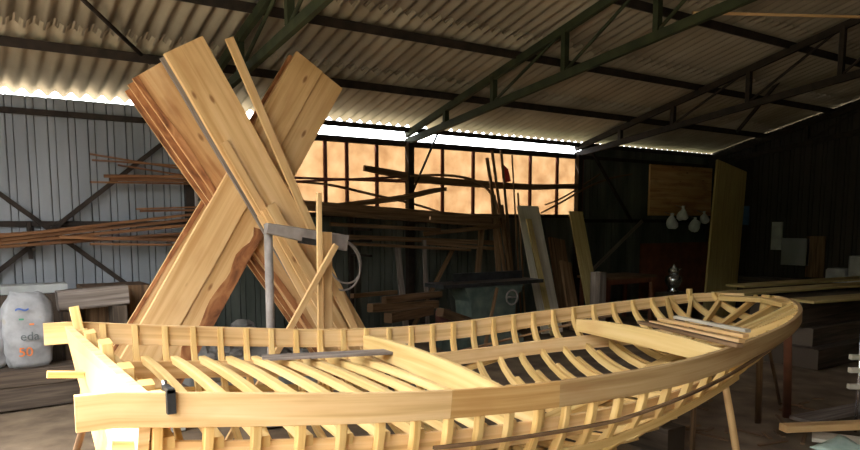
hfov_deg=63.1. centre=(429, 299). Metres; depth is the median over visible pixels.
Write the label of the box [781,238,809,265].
metal sheet
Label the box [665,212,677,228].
hanging bag
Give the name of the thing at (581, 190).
bent timber
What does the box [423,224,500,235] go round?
plank
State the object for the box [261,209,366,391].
board
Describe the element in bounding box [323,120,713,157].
purlin
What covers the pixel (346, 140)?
window
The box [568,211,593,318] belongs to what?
board
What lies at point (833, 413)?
board
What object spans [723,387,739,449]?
pole
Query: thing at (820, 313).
timber beam
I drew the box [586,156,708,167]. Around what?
beam
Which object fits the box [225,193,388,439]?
trestle
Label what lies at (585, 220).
beam
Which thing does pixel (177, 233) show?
batten
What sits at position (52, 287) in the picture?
block
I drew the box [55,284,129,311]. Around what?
timber beam
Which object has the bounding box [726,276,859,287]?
slab
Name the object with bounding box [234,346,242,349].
stone
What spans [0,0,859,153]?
ceiling
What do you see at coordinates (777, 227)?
board
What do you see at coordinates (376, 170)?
bent timber
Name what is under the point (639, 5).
purlin
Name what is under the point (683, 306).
wooden crate
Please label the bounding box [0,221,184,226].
beam
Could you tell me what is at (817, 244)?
plank
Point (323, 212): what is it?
plank
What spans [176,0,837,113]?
purlin
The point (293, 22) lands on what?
roof truss
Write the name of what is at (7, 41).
purlin
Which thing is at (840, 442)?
cloth
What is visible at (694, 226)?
hanging bag
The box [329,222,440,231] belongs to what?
plank
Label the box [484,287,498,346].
stick
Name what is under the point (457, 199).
window pane
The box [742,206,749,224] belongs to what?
cloth
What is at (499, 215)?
plank
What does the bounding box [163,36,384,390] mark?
plank
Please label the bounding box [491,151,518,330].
stick
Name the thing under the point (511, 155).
stick
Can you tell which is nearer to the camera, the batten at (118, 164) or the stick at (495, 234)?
the batten at (118, 164)
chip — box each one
[685,428,705,430]
[696,431,729,441]
[737,428,762,436]
[757,439,788,446]
[774,429,784,437]
[775,414,784,422]
[779,402,803,406]
[800,433,807,444]
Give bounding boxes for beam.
[0,106,146,123]
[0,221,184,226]
[0,360,75,388]
[0,378,79,411]
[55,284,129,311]
[584,219,699,222]
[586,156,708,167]
[750,287,859,327]
[764,338,859,369]
[782,319,859,346]
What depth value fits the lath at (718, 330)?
4.93 m
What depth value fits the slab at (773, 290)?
9.38 m
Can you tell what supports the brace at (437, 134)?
attached to the steel post at (409, 149)
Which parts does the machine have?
motor mount, motor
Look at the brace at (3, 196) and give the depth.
7.80 m
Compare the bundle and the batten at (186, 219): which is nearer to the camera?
the batten at (186, 219)
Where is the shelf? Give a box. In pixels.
[737,275,832,292]
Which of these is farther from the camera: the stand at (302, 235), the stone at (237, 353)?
the stone at (237, 353)
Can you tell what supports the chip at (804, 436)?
on the floor
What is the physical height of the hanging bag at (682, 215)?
0.311 m
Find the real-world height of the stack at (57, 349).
0.989 m
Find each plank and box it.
[113,54,291,357]
[120,51,321,360]
[125,89,312,351]
[127,82,343,381]
[132,62,344,381]
[152,72,341,387]
[160,57,290,279]
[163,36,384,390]
[262,349,392,360]
[304,200,505,223]
[322,211,498,227]
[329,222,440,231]
[344,234,493,244]
[351,242,470,250]
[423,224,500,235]
[426,241,493,249]
[429,214,505,219]
[703,159,746,316]
[805,236,825,277]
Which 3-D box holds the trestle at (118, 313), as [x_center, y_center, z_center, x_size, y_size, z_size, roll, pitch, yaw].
[-3.514,0.485,7.354,0.607,0.847,0.260,-4,8,-34]
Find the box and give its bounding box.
[590,271,606,320]
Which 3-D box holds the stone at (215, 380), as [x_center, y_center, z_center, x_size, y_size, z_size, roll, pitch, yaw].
[-2.213,0.757,7.191,0.283,0.188,0.258,-4,8,-34]
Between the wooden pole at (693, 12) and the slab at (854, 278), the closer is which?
the wooden pole at (693, 12)
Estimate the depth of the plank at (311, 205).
9.82 m
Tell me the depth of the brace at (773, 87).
11.09 m
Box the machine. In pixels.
[425,270,543,351]
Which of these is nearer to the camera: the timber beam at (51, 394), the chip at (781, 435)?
the chip at (781, 435)
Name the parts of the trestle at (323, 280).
post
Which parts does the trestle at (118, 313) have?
leg, leg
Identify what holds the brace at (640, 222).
attached to the beam at (585, 220)
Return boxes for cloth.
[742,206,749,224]
[810,434,859,449]
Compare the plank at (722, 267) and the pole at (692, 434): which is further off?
the plank at (722, 267)
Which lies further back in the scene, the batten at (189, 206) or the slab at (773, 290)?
the slab at (773, 290)
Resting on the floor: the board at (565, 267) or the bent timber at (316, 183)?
the board at (565, 267)
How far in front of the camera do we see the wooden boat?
4.09 m
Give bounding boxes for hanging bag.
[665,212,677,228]
[676,205,687,220]
[688,215,700,231]
[697,210,708,223]
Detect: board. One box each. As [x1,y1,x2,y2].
[257,214,360,389]
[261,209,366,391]
[265,202,367,378]
[526,219,553,335]
[548,237,569,329]
[559,260,577,330]
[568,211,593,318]
[771,222,782,249]
[779,420,859,432]
[789,402,859,421]
[812,432,859,444]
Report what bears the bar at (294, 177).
attached to the steel post at (409, 149)
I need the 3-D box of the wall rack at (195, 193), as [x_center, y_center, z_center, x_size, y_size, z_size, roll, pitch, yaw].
[-2.749,-1.085,8.379,0.040,1.100,0.340,-4,8,-34]
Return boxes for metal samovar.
[665,264,681,292]
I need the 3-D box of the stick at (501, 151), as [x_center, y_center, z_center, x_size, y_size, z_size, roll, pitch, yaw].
[1.255,-0.946,11.073,0.395,2.832,0.040,5,8,40]
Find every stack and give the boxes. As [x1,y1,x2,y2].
[0,293,61,365]
[76,281,149,322]
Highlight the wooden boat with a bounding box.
[43,289,802,449]
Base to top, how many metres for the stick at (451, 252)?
1.398 m
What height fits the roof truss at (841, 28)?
1.816 m
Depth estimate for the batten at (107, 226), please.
7.61 m
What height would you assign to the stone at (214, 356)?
0.110 m
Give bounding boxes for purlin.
[0,35,769,137]
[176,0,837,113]
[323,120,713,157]
[614,0,859,67]
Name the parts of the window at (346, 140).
rail, rail, rail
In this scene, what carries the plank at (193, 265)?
on the floor
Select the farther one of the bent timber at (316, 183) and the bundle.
the bundle
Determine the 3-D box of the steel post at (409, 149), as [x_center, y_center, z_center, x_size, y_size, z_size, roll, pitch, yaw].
[-0.296,-0.866,10.343,0.100,2.890,0.100,-4,8,-34]
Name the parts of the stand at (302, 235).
post, arm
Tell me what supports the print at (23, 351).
attached to the woven sack at (23, 315)
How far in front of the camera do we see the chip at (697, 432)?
5.54 m
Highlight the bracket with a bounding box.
[348,217,371,306]
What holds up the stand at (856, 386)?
on the floor
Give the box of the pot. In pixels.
[668,264,679,274]
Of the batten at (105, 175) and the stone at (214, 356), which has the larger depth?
the batten at (105, 175)
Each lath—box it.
[221,140,267,222]
[225,37,358,327]
[637,320,743,347]
[649,320,744,342]
[657,317,748,337]
[673,315,750,332]
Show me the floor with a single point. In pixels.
(48, 427)
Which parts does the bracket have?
arm, arm, arm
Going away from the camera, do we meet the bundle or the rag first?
the rag
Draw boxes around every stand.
[264,223,348,426]
[846,346,859,431]
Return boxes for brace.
[0,143,162,272]
[0,191,126,281]
[80,0,150,64]
[414,133,438,189]
[590,147,632,222]
[593,220,642,270]
[736,83,778,132]
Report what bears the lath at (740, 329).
in the wooden boat
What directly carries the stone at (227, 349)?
on the rubble
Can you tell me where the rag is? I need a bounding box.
[504,165,510,182]
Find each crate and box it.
[654,291,687,319]
[847,256,859,282]
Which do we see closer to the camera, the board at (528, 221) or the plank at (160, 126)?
the plank at (160, 126)
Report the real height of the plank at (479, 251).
1.692 m
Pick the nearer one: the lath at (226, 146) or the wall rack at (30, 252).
the lath at (226, 146)
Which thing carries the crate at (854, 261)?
on the shelf
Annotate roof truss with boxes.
[217,0,332,88]
[405,0,756,142]
[574,14,859,155]
[708,102,859,165]
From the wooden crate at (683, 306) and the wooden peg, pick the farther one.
the wooden crate at (683, 306)
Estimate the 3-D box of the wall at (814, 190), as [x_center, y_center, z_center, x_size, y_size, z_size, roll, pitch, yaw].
[9.542,-1.677,9.240,0.044,4.791,13.000,-4,8,-34]
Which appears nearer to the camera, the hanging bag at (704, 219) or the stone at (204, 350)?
the stone at (204, 350)
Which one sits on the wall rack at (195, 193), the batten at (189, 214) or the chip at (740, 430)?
the batten at (189, 214)
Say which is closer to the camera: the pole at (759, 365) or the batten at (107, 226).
the pole at (759, 365)
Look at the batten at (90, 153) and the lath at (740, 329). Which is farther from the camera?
the batten at (90, 153)
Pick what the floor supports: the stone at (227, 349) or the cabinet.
the cabinet
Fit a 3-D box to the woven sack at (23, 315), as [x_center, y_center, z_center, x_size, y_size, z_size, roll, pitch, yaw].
[-3.750,0.269,6.537,0.456,0.711,0.324,-4,8,-34]
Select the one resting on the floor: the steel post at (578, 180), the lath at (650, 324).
the steel post at (578, 180)
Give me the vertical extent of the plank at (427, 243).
0.167 m
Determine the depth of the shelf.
13.31 m
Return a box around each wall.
[0,93,712,348]
[712,99,859,308]
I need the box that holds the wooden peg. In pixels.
[46,371,84,377]
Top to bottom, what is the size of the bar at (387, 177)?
0.157 m
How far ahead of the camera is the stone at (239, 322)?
7.99 m
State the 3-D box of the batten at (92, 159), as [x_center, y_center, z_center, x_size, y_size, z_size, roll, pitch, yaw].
[-3.215,-1.550,7.957,1.143,0.045,0.016,-4,8,-34]
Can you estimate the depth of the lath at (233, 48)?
6.23 m
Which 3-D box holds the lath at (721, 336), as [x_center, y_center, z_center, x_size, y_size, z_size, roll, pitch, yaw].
[1.815,0.212,4.828,0.050,0.022,0.895,-2,7,-20]
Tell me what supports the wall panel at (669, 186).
attached to the steel post at (710, 166)
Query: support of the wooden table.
on the floor
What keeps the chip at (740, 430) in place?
on the floor
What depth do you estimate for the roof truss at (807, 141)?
12.85 m
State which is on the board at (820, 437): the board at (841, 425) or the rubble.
the board at (841, 425)
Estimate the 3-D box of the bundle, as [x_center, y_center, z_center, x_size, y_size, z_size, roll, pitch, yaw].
[7.201,-0.436,12.310,0.320,0.248,0.317,-4,8,-34]
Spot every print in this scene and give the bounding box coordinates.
[19,347,32,356]
[21,332,39,340]
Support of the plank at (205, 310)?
on the floor
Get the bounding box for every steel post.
[183,178,194,223]
[405,141,414,325]
[572,154,582,305]
[705,165,714,241]
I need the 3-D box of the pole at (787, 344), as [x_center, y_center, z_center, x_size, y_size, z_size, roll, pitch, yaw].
[2.961,0.613,5.798,0.068,0.983,0.877,4,7,29]
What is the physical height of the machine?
1.020 m
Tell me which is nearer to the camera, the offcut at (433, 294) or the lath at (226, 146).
the lath at (226, 146)
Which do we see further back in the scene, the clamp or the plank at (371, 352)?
the plank at (371, 352)
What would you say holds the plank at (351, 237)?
on the bracket
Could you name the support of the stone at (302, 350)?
on the rubble
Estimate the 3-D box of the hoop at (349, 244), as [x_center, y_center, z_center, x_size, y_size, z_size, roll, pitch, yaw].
[-0.787,-0.310,6.196,0.398,0.458,0.117,-4,8,-34]
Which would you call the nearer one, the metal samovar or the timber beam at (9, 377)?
the timber beam at (9, 377)
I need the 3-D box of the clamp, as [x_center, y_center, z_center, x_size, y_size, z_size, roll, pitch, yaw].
[-0.982,0.362,2.623,0.032,0.110,0.104,-4,8,-34]
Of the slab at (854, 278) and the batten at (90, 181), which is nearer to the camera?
the batten at (90, 181)
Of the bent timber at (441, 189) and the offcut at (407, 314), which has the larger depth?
the bent timber at (441, 189)
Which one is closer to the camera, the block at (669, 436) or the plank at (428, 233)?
the block at (669, 436)
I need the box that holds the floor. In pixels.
[0,305,859,449]
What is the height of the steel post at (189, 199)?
2.890 m
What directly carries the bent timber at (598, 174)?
attached to the steel post at (578, 180)
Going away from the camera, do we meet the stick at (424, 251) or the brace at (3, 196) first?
the brace at (3, 196)
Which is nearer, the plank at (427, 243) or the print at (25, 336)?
the print at (25, 336)
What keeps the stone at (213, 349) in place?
on the rubble
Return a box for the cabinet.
[638,242,708,310]
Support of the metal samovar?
on the wooden crate at (683, 306)
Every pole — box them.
[73,432,85,449]
[689,407,695,449]
[692,11,859,17]
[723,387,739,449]
[754,357,762,423]
[768,351,780,404]
[782,335,791,417]
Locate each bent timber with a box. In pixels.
[301,182,437,210]
[342,187,446,204]
[363,165,577,189]
[410,174,498,214]
[540,173,631,213]
[545,174,599,204]
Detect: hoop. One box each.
[332,241,361,283]
[338,242,360,290]
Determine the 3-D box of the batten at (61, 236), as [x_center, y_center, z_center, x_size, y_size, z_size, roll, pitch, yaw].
[-3.316,-0.688,7.910,1.539,0.101,0.028,-4,8,-34]
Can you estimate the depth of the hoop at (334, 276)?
6.26 m
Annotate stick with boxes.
[394,247,408,325]
[411,247,455,325]
[422,240,429,323]
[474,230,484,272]
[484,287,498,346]
[485,158,505,270]
[490,195,500,270]
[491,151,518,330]
[500,150,516,305]
[501,205,517,313]
[511,155,521,312]
[517,193,526,329]
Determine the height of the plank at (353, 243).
0.180 m
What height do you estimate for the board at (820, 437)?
0.030 m
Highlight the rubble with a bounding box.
[183,346,315,386]
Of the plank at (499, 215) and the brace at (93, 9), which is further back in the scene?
the plank at (499, 215)
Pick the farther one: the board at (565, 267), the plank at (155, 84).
the board at (565, 267)
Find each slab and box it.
[711,282,859,295]
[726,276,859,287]
[790,293,859,303]
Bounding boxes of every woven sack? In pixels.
[0,291,53,368]
[0,318,6,367]
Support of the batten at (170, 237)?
on the wall rack at (195, 193)
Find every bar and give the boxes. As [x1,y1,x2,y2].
[294,177,406,180]
[295,176,399,182]
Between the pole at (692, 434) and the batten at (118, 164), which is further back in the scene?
the batten at (118, 164)
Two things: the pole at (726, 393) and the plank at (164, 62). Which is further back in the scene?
the plank at (164, 62)
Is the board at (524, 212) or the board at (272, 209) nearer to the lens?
the board at (272, 209)
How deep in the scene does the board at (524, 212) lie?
10.98 m
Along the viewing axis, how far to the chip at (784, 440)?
5.39 m
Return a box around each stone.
[198,346,209,357]
[209,346,217,353]
[209,353,225,359]
[211,378,220,382]
[224,346,233,353]
[229,349,243,357]
[230,319,254,327]
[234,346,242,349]
[300,348,308,359]
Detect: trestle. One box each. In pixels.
[59,305,127,361]
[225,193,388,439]
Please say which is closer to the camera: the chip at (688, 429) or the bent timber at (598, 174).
the chip at (688, 429)
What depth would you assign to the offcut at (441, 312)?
8.75 m
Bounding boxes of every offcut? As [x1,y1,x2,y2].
[350,290,397,297]
[367,300,438,312]
[382,291,441,302]
[384,306,433,322]
[436,308,472,320]
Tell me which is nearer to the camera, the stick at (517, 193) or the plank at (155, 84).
the plank at (155, 84)
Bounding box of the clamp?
[161,380,176,414]
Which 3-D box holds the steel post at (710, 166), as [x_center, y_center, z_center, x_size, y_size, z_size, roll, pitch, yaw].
[5.778,-1.328,14.490,0.100,2.890,0.100,-4,8,-34]
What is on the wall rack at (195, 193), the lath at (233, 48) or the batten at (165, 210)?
the batten at (165, 210)
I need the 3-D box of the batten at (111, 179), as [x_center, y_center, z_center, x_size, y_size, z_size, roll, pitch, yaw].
[-3.159,-1.386,8.087,0.996,0.050,0.032,-4,8,-34]
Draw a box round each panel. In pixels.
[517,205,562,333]
[647,164,711,215]
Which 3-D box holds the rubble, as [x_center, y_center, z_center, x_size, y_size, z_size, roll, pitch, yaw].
[-2.138,0.615,7.954,1.350,0.496,1.600,-4,8,-34]
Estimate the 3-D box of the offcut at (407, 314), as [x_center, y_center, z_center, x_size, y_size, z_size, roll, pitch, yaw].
[-0.247,0.170,8.600,0.120,0.126,0.862,4,8,35]
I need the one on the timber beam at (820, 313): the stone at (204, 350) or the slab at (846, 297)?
the slab at (846, 297)
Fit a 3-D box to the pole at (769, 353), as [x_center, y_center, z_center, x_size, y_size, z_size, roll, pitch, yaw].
[2.908,0.661,5.904,0.029,0.844,1.659,4,7,30]
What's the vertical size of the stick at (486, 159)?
2.698 m
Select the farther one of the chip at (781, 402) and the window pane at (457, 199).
the window pane at (457, 199)
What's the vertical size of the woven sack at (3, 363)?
0.588 m
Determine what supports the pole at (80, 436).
on the floor
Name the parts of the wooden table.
leg, leg, leg, leg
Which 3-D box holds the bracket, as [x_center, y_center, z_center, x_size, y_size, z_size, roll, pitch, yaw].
[-0.957,-0.284,9.634,0.060,1.870,0.600,-4,8,-34]
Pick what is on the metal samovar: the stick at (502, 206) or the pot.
the pot
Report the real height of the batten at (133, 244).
0.059 m
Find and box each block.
[0,282,67,294]
[629,420,684,449]
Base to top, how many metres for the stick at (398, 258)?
1.382 m
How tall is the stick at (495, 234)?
2.126 m
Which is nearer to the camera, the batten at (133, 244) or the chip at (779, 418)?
the chip at (779, 418)
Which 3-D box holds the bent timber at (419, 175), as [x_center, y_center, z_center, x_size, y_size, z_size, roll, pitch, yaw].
[0.420,-1.583,10.697,1.727,0.658,0.030,-4,8,-34]
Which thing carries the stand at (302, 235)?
on the floor
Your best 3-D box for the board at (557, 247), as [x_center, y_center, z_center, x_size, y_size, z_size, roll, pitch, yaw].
[2.153,-0.272,11.382,0.332,1.498,0.814,-1,6,-9]
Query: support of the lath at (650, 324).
in the wooden boat
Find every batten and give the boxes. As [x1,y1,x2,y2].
[0,213,192,237]
[0,218,189,241]
[0,224,185,244]
[0,226,109,234]
[0,232,180,248]
[19,236,178,240]
[60,235,176,241]
[90,153,178,168]
[90,181,189,184]
[90,243,173,245]
[92,159,176,165]
[104,174,184,177]
[110,178,188,182]
[118,164,182,174]
[136,206,196,209]
[140,209,194,211]
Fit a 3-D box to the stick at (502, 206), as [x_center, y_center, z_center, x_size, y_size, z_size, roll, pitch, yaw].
[1.247,-0.508,11.035,0.392,1.974,0.084,6,9,43]
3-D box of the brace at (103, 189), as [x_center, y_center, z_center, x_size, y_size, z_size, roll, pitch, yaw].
[-4.200,-0.716,7.649,2.776,2.312,0.020,-4,8,-34]
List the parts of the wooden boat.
cant frame, cant frame, cant frame, cant frame, cant frame, cant frame, cant frame, cant frame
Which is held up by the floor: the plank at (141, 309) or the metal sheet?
the plank at (141, 309)
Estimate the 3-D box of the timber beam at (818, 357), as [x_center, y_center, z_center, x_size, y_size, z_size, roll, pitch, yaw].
[6.141,0.536,9.652,4.382,0.237,0.650,-4,8,-34]
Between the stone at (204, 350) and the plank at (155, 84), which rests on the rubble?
the stone at (204, 350)
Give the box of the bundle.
[825,267,847,282]
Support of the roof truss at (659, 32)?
on the steel post at (409, 149)
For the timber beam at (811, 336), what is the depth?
8.54 m
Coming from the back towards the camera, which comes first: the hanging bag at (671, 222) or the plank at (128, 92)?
the hanging bag at (671, 222)
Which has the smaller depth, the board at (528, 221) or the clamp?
the clamp
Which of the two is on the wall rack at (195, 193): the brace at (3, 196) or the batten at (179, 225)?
the batten at (179, 225)
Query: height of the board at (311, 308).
1.795 m
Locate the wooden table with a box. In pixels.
[577,272,656,321]
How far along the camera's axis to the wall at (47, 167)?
8.35 m
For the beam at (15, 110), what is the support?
attached to the wall at (47, 167)
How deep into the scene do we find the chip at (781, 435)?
5.59 m
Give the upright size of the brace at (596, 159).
1.310 m
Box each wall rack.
[26,222,34,258]
[194,191,198,208]
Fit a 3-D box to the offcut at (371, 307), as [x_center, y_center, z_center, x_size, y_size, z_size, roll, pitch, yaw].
[-0.311,0.072,8.607,0.100,0.158,1.192,5,8,41]
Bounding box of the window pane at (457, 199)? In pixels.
[288,141,574,213]
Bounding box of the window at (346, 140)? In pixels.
[289,134,585,217]
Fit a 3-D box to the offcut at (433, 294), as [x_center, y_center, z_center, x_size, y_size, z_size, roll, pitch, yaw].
[-0.208,-0.039,8.726,0.080,0.094,1.071,5,8,39]
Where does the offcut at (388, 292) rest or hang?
on the offcut at (433, 294)
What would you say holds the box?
on the floor

